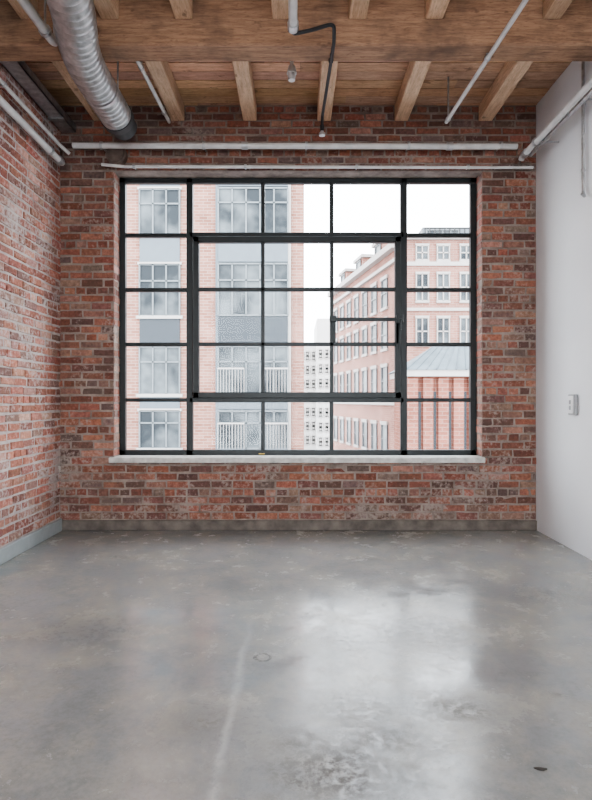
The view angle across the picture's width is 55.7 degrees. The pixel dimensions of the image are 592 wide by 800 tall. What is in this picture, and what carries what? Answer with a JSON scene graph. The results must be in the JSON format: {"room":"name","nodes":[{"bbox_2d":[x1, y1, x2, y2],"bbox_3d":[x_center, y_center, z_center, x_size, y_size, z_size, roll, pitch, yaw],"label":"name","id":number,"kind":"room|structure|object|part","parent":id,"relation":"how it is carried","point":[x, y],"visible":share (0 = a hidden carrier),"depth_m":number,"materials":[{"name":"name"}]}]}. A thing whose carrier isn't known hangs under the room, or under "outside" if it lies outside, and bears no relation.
{"room":"empty industrial loft","nodes":[
{"label":"empty industrial loft","id":0,"kind":"room"},
{"bbox_2d":[0,61,60,547],"bbox_3d":[-2.503,-0.870,1.800,0.314,4.740,7.600,0,0,0],"label":"wall","id":1,"kind":"structure","parent":0,"point":[30,192],"depth_m":4.91,"materials":[{"name":"brick"}]},
{"bbox_2d":[0,518,61,564],"bbox_3d":[-2.333,1.238,1.782,0.023,0.125,7.565,0,0,0],"label":"baseboard","id":2,"kind":"structure","parent":1,"relation":"attached to","point":[21,545],"depth_m":4.88,"materials":[{"name":"grey paint"}]},
{"bbox_2d":[0,95,64,165],"bbox_3d":[-2.284,-2.294,1.720,0.118,0.080,7.400,0,0,0],"label":"pipe","id":3,"kind":"object","parent":1,"relation":"attached to","point":[4,104],"visible":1,"depth_m":4.76,"materials":[{"name":"metal"}]},
{"bbox_2d":[0,78,70,154],"bbox_3d":[-2.257,-2.403,1.716,0.172,0.088,7.392,0,0,0],"label":"pipe","id":4,"kind":"object","parent":1,"relation":"attached to","point":[3,84],"visible":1,"depth_m":4.74,"materials":[{"name":"metal"}]},
{"bbox_2d":[0,61,75,132],"bbox_3d":[-2.261,-2.688,1.795,0.163,0.085,7.550,0,0,0],"label":"cable tray","id":5,"kind":"object","parent":1,"relation":"attached to","point":[19,70],"visible":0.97,"depth_m":4.90,"materials":[{"name":"metal"}]},
{"bbox_2d":[17,0,57,46],"bbox_3d":[-1.699,-2.719,1.046,0.142,0.443,6.052,0,0,0],"label":"conduit","id":6,"kind":"object","parent":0,"point":[44,29],"depth_m":3.77,"materials":[{"name":"grey metal"}]},
{"bbox_2d":[0,530,591,799],"bbox_3d":[-0.030,1.400,1.675,5.260,0.200,7.850,0,0,0],"label":"floor","id":7,"kind":"structure","parent":0,"point":[135,664],"depth_m":2.76,"materials":[{"name":"concrete"}]},
{"bbox_2d":[534,767,546,770],"bbox_3d":[0.861,1.298,1.971,0.046,0.004,0.014,0,0,0],"label":"debris","id":8,"kind":"object","parent":7,"relation":"on","point":[536,768],"visible":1,"depth_m":1.97,"materials":[{"name":"grey concrete"}]},
{"bbox_2d":[60,105,535,519],"bbox_3d":[-0.030,-0.870,5.764,5.260,4.740,0.353,0,0,0],"label":"wall","id":9,"kind":"structure","parent":0,"point":[503,487],"depth_m":5.60,"materials":[{"name":"brick"}]},
{"bbox_2d":[106,149,127,164],"bbox_3d":[-1.780,-2.430,5.555,0.200,0.200,0.080,0,0,0],"label":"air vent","id":10,"kind":"object","parent":9,"relation":"in","point":[114,156],"visible":0.68,"depth_m":5.51,"materials":[{"name":"brown metal"}]},
{"bbox_2d":[72,141,517,151],"bbox_3d":[-0.010,-2.481,5.510,4.340,0.084,0.156,0,0,0],"label":"pipe","id":11,"kind":"object","parent":9,"relation":"attached to","point":[75,145],"visible":0.99,"depth_m":5.45,"materials":[{"name":"metal"}]},
{"bbox_2d":[109,455,484,462],"bbox_3d":[0.010,0.597,5.655,3.730,0.057,0.230,0,0,0],"label":"window sill","id":12,"kind":"structure","parent":9,"relation":"attached to","point":[120,458],"depth_m":5.54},
{"bbox_2d":[119,178,475,454],"bbox_3d":[0.020,-0.859,5.754,3.680,2.858,0.152,0,0,0],"label":"window","id":13,"kind":"structure","parent":9,"relation":"in","point":[189,182],"depth_m":5.77,"materials":[{"name":"metal"}]},
{"bbox_3d":[0.010,-0.849,5.770,2.134,1.657,0.070,0,0,0],"label":"pivot sash","id":14,"kind":"part","parent":13,"relation":"part of","materials":[{"name":"black metal"}]},
{"bbox_2d":[329,316,398,343],"bbox_3d":[0.699,-0.717,5.750,0.714,0.285,0.070,0,0,0],"label":"vent","id":15,"kind":"object","parent":13,"relation":"attached to","point":[334,319],"visible":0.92,"depth_m":5.74,"materials":[{"name":"metal"}]},
{"bbox_3d":[1.062,-0.792,5.707,0.072,0.155,0.057,0,0,0],"label":"sash latch","id":16,"kind":"part","parent":13,"relation":"part of","materials":[{"name":"black metal"}]},
{"bbox_2d":[62,520,536,529],"bbox_3d":[0.020,1.250,5.588,4.760,0.100,0.025,0,0,0],"label":"baseboard","id":17,"kind":"structure","parent":9,"relation":"attached to","point":[66,524],"depth_m":5.58,"materials":[{"name":"concrete"}]},
{"bbox_2d":[101,163,533,169],"bbox_3d":[0.209,-2.310,5.549,4.261,0.060,0.078,0,0,0],"label":"conduit","id":18,"kind":"object","parent":9,"relation":"attached to","point":[245,166],"visible":1,"depth_m":5.52,"materials":[{"name":"metal"}]},
{"bbox_2d":[25,61,571,105],"bbox_3d":[-0.030,-3.090,1.845,5.260,0.300,8.190,0,0,0],"label":"ceiling","id":19,"kind":"structure","parent":0,"point":[197,82],"depth_m":5.18,"materials":[{"name":"brown wood"}]},
{"bbox_2d":[46,0,136,140],"bbox_3d":[-1.224,-2.619,1.567,0.409,0.641,7.119,0,0,-6],"label":"spiral duct","id":20,"kind":"object","parent":19,"relation":"hanging from","point":[74,21],"visible":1,"depth_m":3.93,"materials":[{"name":"metal"}]},
{"bbox_2d":[136,61,170,123],"bbox_3d":[-1.260,-2.819,4.900,0.074,0.243,1.161,0,0,0],"label":"conduit","id":21,"kind":"object","parent":19,"relation":"hanging from","point":[139,63],"depth_m":4.91,"materials":[{"name":"grey metal"}]},
{"bbox_2d":[51,61,532,120],"bbox_3d":[-0.031,-2.863,4.952,3.978,0.155,1.285,0,0,0],"label":"ceiling joists","id":22,"kind":"object","parent":19,"relation":"attached to","point":[512,72],"depth_m":5.04,"materials":[{"name":"brown wood"}]},
{"bbox_2d":[287,61,296,81],"bbox_3d":[-0.035,-2.783,4.600,0.084,0.315,0.084,0,0,0],"label":"sprinkler head","id":23,"kind":"object","parent":19,"relation":"attached to","point":[291,72],"visible":0.8,"depth_m":4.58},
{"bbox_2d":[0,0,591,60],"bbox_3d":[0.020,-2.770,4.205,4.760,0.340,0.210,0,0,0],"label":"timber beam","id":24,"kind":"structure","parent":19,"relation":"attached to","point":[144,30],"depth_m":4.10,"materials":[{"name":"brown wood"}]},
{"bbox_2d":[8,0,572,18],"bbox_3d":[-0.040,-2.863,1.050,3.950,0.155,6.100,0,0,0],"label":"ceiling joists","id":25,"kind":"object","parent":24,"relation":"attached to","point":[107,9],"depth_m":4.00,"materials":[{"name":"brown wood"}]},
{"bbox_2d":[445,0,527,123],"bbox_3d":[1.441,-2.739,1.590,0.153,0.403,7.140,0,0,0],"label":"conduit","id":26,"kind":"object","parent":19,"relation":"hanging from","point":[488,56],"depth_m":4.23,"materials":[{"name":"grey metal"}]},
{"bbox_2d":[536,61,591,559],"bbox_3d":[2.500,-0.870,1.800,0.200,4.740,7.600,0,0,0],"label":"wall","id":27,"kind":"structure","parent":0,"point":[563,216],"depth_m":5.02,"materials":[{"name":"white paint"}]},
{"bbox_2d":[518,77,591,160],"bbox_3d":[2.272,-2.351,1.740,0.245,0.077,7.440,0,0,0],"label":"pipe","id":28,"kind":"object","parent":27,"relation":"attached to","point":[536,141],"visible":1,"depth_m":4.69,"materials":[{"name":"metal"}]},
{"bbox_2d":[529,88,591,156],"bbox_3d":[2.317,-2.362,1.710,0.157,0.048,7.380,0,0,0],"label":"pipe","id":29,"kind":"object","parent":27,"relation":"attached to","point":[588,94],"visible":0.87,"depth_m":4.69,"materials":[{"name":"metal"}]},
{"bbox_2d":[568,394,577,414],"bbox_3d":[2.375,0.040,4.817,0.050,0.180,0.110,0,0,0],"label":"light switch","id":30,"kind":"object","parent":27,"relation":"attached to","point":[572,398],"visible":1,"depth_m":4.78,"materials":[{"name":"plastic"}]},
{"bbox_2d":[580,61,585,197],"bbox_3d":[2.365,-2.302,4.610,0.042,1.277,0.086,0,0,29],"label":"conduit","id":31,"kind":"object","parent":27,"relation":"attached to","point":[583,194],"visible":0.96,"depth_m":4.62,"materials":[{"name":"metal"}]},
{"bbox_3d":[-0.020,-2.765,3.300,0.058,0.350,0.058,0,0,0],"label":"hanger","id":32,"kind":"object","parent":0,"visible":0},
{"bbox_2d":[287,0,335,136],"bbox_3d":[0.112,-2.489,1.544,0.341,0.219,7.049,0,0,0],"label":"pipe","id":33,"kind":"object","parent":32,"relation":"hanging from","point":[293,23],"visible":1,"depth_m":3.87,"materials":[{"name":"metal"}]},
{"label":"outside","id":34,"kind":"structure","parent":0,"visible":0},
{"bbox_3d":[0.000,8.400,20.600,160.000,0.200,150.000,0,0,0],"label":"street","id":35,"kind":"object","parent":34,"visible":0},
{"bbox_2d":[127,185,303,449],"bbox_3d":[-5.360,-4.700,26.685,11.360,26.000,9.430,0,0,0],"label":"apartment building","id":36,"kind":"structure","parent":35,"relation":"on","point":[152,372],"depth_m":22.34,"materials":[{"name":"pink brick"}]},
{"bbox_2d":[304,319,329,449],"bbox_3d":[3.125,-0.725,72.450,6.250,18.050,11.100,0,0,0],"label":"building","id":37,"kind":"structure","parent":35,"relation":"on","point":[316,358],"depth_m":67.01,"materials":[{"name":"stone"}]},
{"bbox_2d":[327,244,393,449],"bbox_3d":[7.675,-0.900,40.127,7.400,18.400,15.736,0,0,-10],"label":"building","id":38,"kind":"structure","parent":35,"relation":"on","point":[357,425],"depth_m":37.55,"materials":[{"name":"brick"}]},
{"bbox_2d":[388,347,468,449],"bbox_3d":[5.388,3.262,18.018,4.438,10.076,2.764,0,0,0],"label":"building","id":39,"kind":"structure","parent":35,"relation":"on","point":[437,372],"depth_m":16.84,"materials":[{"name":"brick"}]},
{"bbox_2d":[407,227,468,361],"bbox_3d":[9.375,-0.350,29.475,7.850,17.300,3.450,0,0,0],"label":"building","id":40,"kind":"structure","parent":35,"relation":"on","point":[431,262],"depth_m":28.00,"materials":[{"name":"brick"}]}
]}

